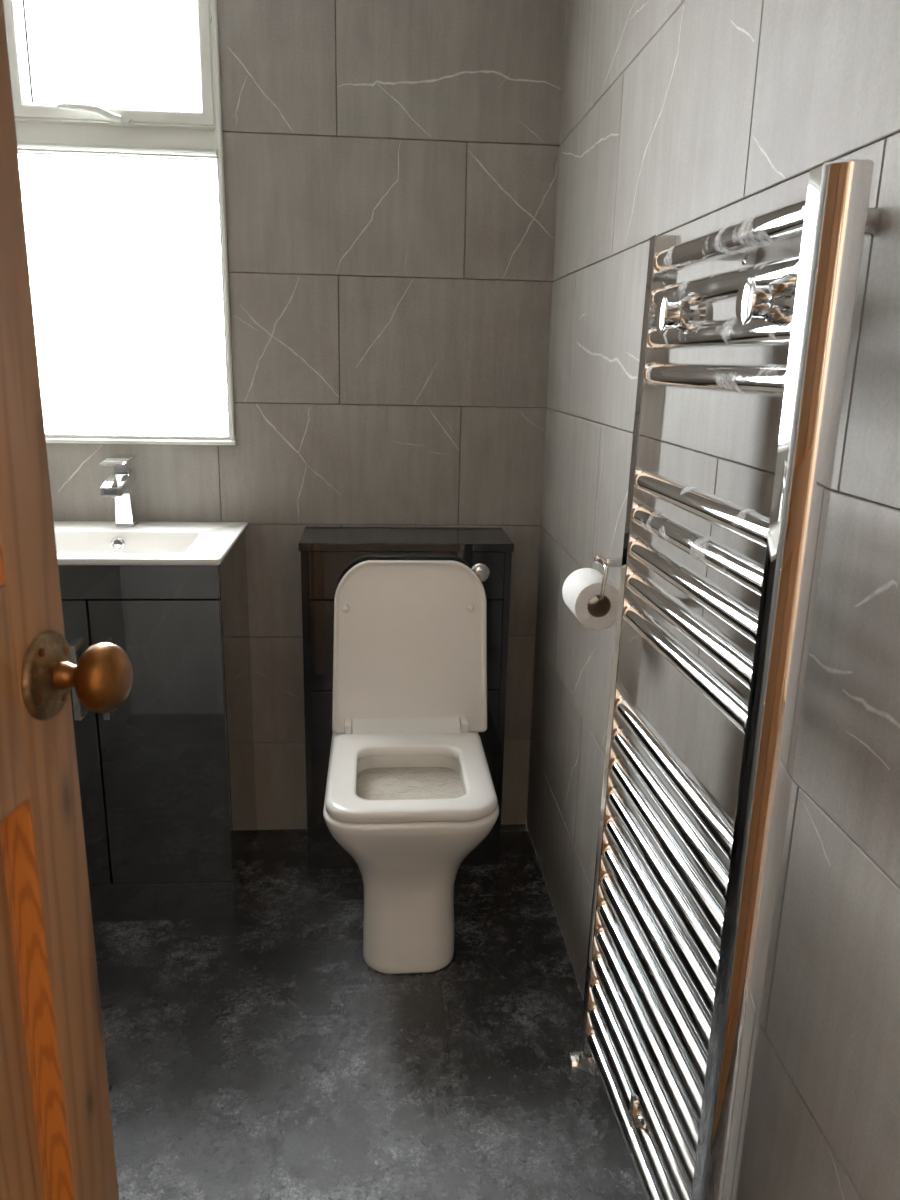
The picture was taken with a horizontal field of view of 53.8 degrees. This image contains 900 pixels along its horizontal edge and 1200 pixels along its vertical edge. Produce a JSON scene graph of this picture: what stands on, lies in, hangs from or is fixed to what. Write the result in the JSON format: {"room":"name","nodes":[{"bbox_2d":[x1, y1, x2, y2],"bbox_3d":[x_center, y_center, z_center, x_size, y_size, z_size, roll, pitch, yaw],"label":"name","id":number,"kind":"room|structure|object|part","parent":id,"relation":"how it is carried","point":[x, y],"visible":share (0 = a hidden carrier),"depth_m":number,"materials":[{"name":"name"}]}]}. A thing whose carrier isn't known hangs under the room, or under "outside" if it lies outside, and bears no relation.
{"room":"bathroom","nodes":[
{"label":"bathroom","id":0,"kind":"room"},
{"bbox_2d":[114,522,138,526],"bbox_3d":[-0.789,-0.185,2.167,0.048,0.005,0.048,0,15,-5],"label":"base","id":1,"kind":"object","parent":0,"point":[117,524],"depth_m":2.15,"materials":[{"name":"silver metal"}]},
{"bbox_2d":[27,0,565,829],"bbox_3d":[-0.424,-0.551,2.286,1.518,2.400,0.250,0,15,-5],"label":"wall","id":2,"kind":"structure","parent":0,"point":[391,166],"depth_m":2.14,"materials":[{"name":"tile"}]},
{"bbox_2d":[3,0,235,444],"bbox_3d":[-0.757,-0.917,2.042,0.478,1.100,0.114,0,15,-5],"label":"window","id":3,"kind":"structure","parent":2,"relation":"in","point":[45,131],"depth_m":2.00,"materials":[{"name":"white plastic"}]},
{"bbox_3d":[-0.780,-1.072,1.954,0.157,0.030,0.031,-5,16,-20],"label":"handle","id":4,"kind":"part","parent":3,"relation":"part of","materials":[{"name":"white plastic"}]},
{"bbox_3d":[-0.749,-1.257,1.960,0.442,0.376,0.056,0,15,-5],"label":"sash","id":5,"kind":"part","parent":3,"relation":"part of","materials":[{"name":"white plastic"}]},
{"bbox_3d":[-0.767,-0.393,2.166,0.478,0.023,0.016,0,15,-5],"label":"sill","id":6,"kind":"part","parent":3,"relation":"part of","materials":[{"name":"white plastic"}]},
{"bbox_2d":[93,824,646,1199],"bbox_3d":[-0.347,0.988,1.391,1.518,0.100,2.790,0,15,-5],"label":"floor","id":7,"kind":"structure","parent":0,"point":[258,1053],"depth_m":1.69,"materials":[{"name":"tile"}]},
{"bbox_2d":[58,532,256,921],"bbox_3d":[-0.788,0.286,2.127,0.558,0.853,0.433,0,15,-5],"label":"vanity unit","id":8,"kind":"object","parent":7,"relation":"on","point":[166,776],"visible":0.68,"depth_m":1.97,"materials":[{"name":"grey laminate"}]},
{"bbox_3d":[-0.793,0.173,1.886,0.014,0.167,0.030,0,15,-5],"label":"handle","id":9,"kind":"part","parent":8,"relation":"part of","materials":[{"name":"silver metal"}]},
{"bbox_3d":[-0.910,0.324,1.942,0.281,0.673,0.018,0,15,-5],"label":"cabinet door","id":10,"kind":"part","parent":8,"relation":"part of","materials":[{"name":"grey laminate"}]},
{"bbox_3d":[-0.733,0.173,1.891,0.014,0.167,0.030,0,15,-5],"label":"handle","id":11,"kind":"part","parent":8,"relation":"part of","materials":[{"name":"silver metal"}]},
{"bbox_2d":[54,521,247,564],"bbox_3d":[-0.776,-0.094,2.026,0.569,0.096,0.431,0,15,-5],"label":"basin","id":12,"kind":"object","parent":8,"relation":"in","point":[77,542],"visible":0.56,"depth_m":2.10,"materials":[{"name":"white ceramic"}]},
{"bbox_2d":[99,454,138,526],"bbox_3d":[-0.780,-0.253,2.102,0.054,0.170,0.140,0,15,-5],"label":"tap","id":13,"kind":"object","parent":12,"relation":"on","point":[119,485],"visible":1,"depth_m":2.12,"materials":[{"name":"silver metal"}]},
{"bbox_3d":[-0.779,-0.330,2.087,0.053,0.013,0.128,0,15,-5],"label":"lever","id":14,"kind":"part","parent":13,"relation":"part of","materials":[{"name":"silver metal"}]},
{"bbox_3d":[-0.780,-0.278,2.093,0.047,0.048,0.135,0,15,-5],"label":"spout","id":15,"kind":"part","parent":13,"relation":"part of","materials":[{"name":"silver metal"}]},
{"bbox_3d":[-0.631,0.324,1.966,0.271,0.673,0.018,0,15,-5],"label":"cabinet door","id":16,"kind":"part","parent":8,"relation":"part of","materials":[{"name":"grey laminate"}]},
{"bbox_3d":[-0.521,0.279,2.173,0.018,0.853,0.384,0,15,-5],"label":"panel","id":17,"kind":"part","parent":8,"relation":"part of","materials":[{"name":"grey laminate"}]},
{"bbox_2d":[299,526,513,869],"bbox_3d":[-0.117,0.255,2.287,0.504,0.858,0.219,0,15,-5],"label":"cistern","id":18,"kind":"object","parent":7,"relation":"on","point":[327,552],"visible":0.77,"depth_m":2.15,"materials":[{"name":"laminate"}]},
{"bbox_3d":[-0.357,0.263,2.275,0.016,0.838,0.205,0,15,-5],"label":"panel","id":19,"kind":"part","parent":18,"relation":"part of","materials":[{"name":"laminate"}]},
{"bbox_3d":[-0.113,0.456,2.249,0.463,0.486,0.016,0,15,-5],"label":"panel","id":20,"kind":"part","parent":18,"relation":"part of","materials":[{"name":"laminate"}]},
{"bbox_3d":[-0.106,0.109,2.155,0.463,0.227,0.016,0,15,-5],"label":"access panel","id":21,"kind":"part","parent":18,"relation":"part of","materials":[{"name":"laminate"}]},
{"bbox_3d":[-0.108,-0.151,2.180,0.504,0.020,0.213,0,15,-5],"label":"panel","id":22,"kind":"part","parent":18,"relation":"part of","materials":[{"name":"laminate"}]},
{"bbox_3d":[0.122,0.263,2.315,0.016,0.838,0.205,0,15,-5],"label":"panel","id":23,"kind":"part","parent":18,"relation":"part of","materials":[{"name":"laminate"}]},
{"bbox_2d":[323,560,498,973],"bbox_3d":[-0.082,0.363,1.956,0.373,0.822,0.500,0,15,-5],"label":"toilet","id":24,"kind":"object","parent":7,"relation":"on","point":[410,794],"visible":1,"depth_m":2.03,"materials":[{"name":"white ceramic"}]},
{"bbox_3d":[-0.104,0.306,2.107,0.255,0.039,0.067,0,15,-5],"label":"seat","id":25,"kind":"part","parent":24,"relation":"part of","materials":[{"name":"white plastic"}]},
{"bbox_3d":[-0.093,0.113,2.099,0.371,0.414,0.056,0,15,-5],"label":"lid","id":26,"kind":"part","parent":24,"relation":"part of","materials":[{"name":"white plastic"}]},
{"bbox_3d":[-0.086,0.370,1.897,0.345,0.026,0.376,0,15,-5],"label":"seat","id":27,"kind":"part","parent":24,"relation":"part of","materials":[{"name":"white plastic"}]},
{"bbox_2d":[526,0,899,1199],"bbox_3d":[0.380,-0.235,1.182,0.100,2.400,2.670,0,15,-5],"label":"wall","id":28,"kind":"structure","parent":0,"point":[689,119],"depth_m":1.02,"materials":[{"name":"tile"}]},
{"bbox_2d":[594,554,621,599],"bbox_3d":[0.270,-0.052,1.453,0.074,0.082,0.121,0,15,-5],"label":"toilet roll holder","id":29,"kind":"object","parent":28,"relation":"attached to","point":[605,562],"visible":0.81,"depth_m":1.42,"materials":[{"name":"silver metal"}]},
{"bbox_2d":[562,568,618,629],"bbox_3d":[0.235,-0.003,1.469,0.080,0.080,0.100,0,15,-5],"label":"toilet roll","id":30,"kind":"object","parent":29,"relation":"on","point":[580,589],"visible":0.98,"depth_m":1.43,"materials":[{"name":"paper"}]},
{"bbox_3d":[0.239,-0.042,1.454,0.012,0.060,0.121,0,15,-5],"label":"arm","id":31,"kind":"part","parent":29,"relation":"part of","materials":[{"name":"silver metal"}]},
{"bbox_2d":[568,159,880,1199],"bbox_3d":[0.276,0.198,0.988,0.140,1.171,0.448,0,15,-5],"label":"towel radiator","id":32,"kind":"object","parent":28,"relation":"attached to","point":[682,913],"visible":1,"depth_m":0.87,"materials":[{"name":"silver metal"}]},
{"bbox_2d":[655,296,713,331],"bbox_3d":[0.250,-0.305,0.951,0.055,0.037,0.037,0,15,-5],"label":"robe hook","id":33,"kind":"object","parent":32,"relation":"attached to","point":[676,314],"visible":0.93,"depth_m":0.94,"materials":[{"name":"silver metal"}]},
{"bbox_3d":[0.226,-0.305,0.949,0.006,0.037,0.037,0,15,-5],"label":"knob","id":34,"kind":"part","parent":33,"relation":"part of","materials":[{"name":"silver metal"}]},
{"bbox_2d":[736,278,795,324],"bbox_3d":[0.269,-0.246,0.735,0.055,0.037,0.037,0,15,-5],"label":"robe hook","id":35,"kind":"object","parent":32,"relation":"attached to","point":[767,301],"visible":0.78,"depth_m":0.72,"materials":[{"name":"silver metal"}]},
{"bbox_3d":[0.244,-0.246,0.733,0.006,0.037,0.037,0,15,-5],"label":"knob","id":36,"kind":"part","parent":35,"relation":"part of","materials":[{"name":"silver metal"}]},
{"bbox_3d":[-0.214,0.131,-0.219,1.518,2.400,0.120,0,15,-5],"label":"wall","id":37,"kind":"structure","parent":0,"visible":0},
{"bbox_2d":[0,0,132,1199],"bbox_3d":[-0.281,0.205,0.266,0.094,1.990,0.735,2,15,4],"label":"door","id":38,"kind":"structure","parent":37,"relation":"in","point":[57,1141],"depth_m":0.57,"materials":[{"name":"brown wood"}]},
{"bbox_3d":[-0.273,-0.346,0.304,0.016,0.765,0.253,2,15,4],"label":"moulding","id":39,"kind":"part","parent":38,"relation":"part of","materials":[{"name":"brown wood"}]},
{"bbox_3d":[-0.305,0.132,0.266,0.039,0.138,0.578,2,15,4],"label":"rail","id":40,"kind":"part","parent":38,"relation":"part of","materials":[{"name":"brown wood"}]},
{"bbox_3d":[-0.305,0.540,0.545,0.009,0.795,0.253,2,15,4],"label":"panel","id":41,"kind":"part","parent":38,"relation":"part of","materials":[{"name":"brown wood"}]},
{"bbox_3d":[-0.292,0.541,0.544,0.016,0.795,0.253,2,15,4],"label":"moulding","id":42,"kind":"part","parent":38,"relation":"part of","materials":[{"name":"brown wood"}]},
{"bbox_3d":[-0.230,0.050,0.571,0.045,0.045,0.045,2,15,4],"label":"knob","id":43,"kind":"part","parent":38,"relation":"part of","materials":[{"name":"gold metal"}]}
]}

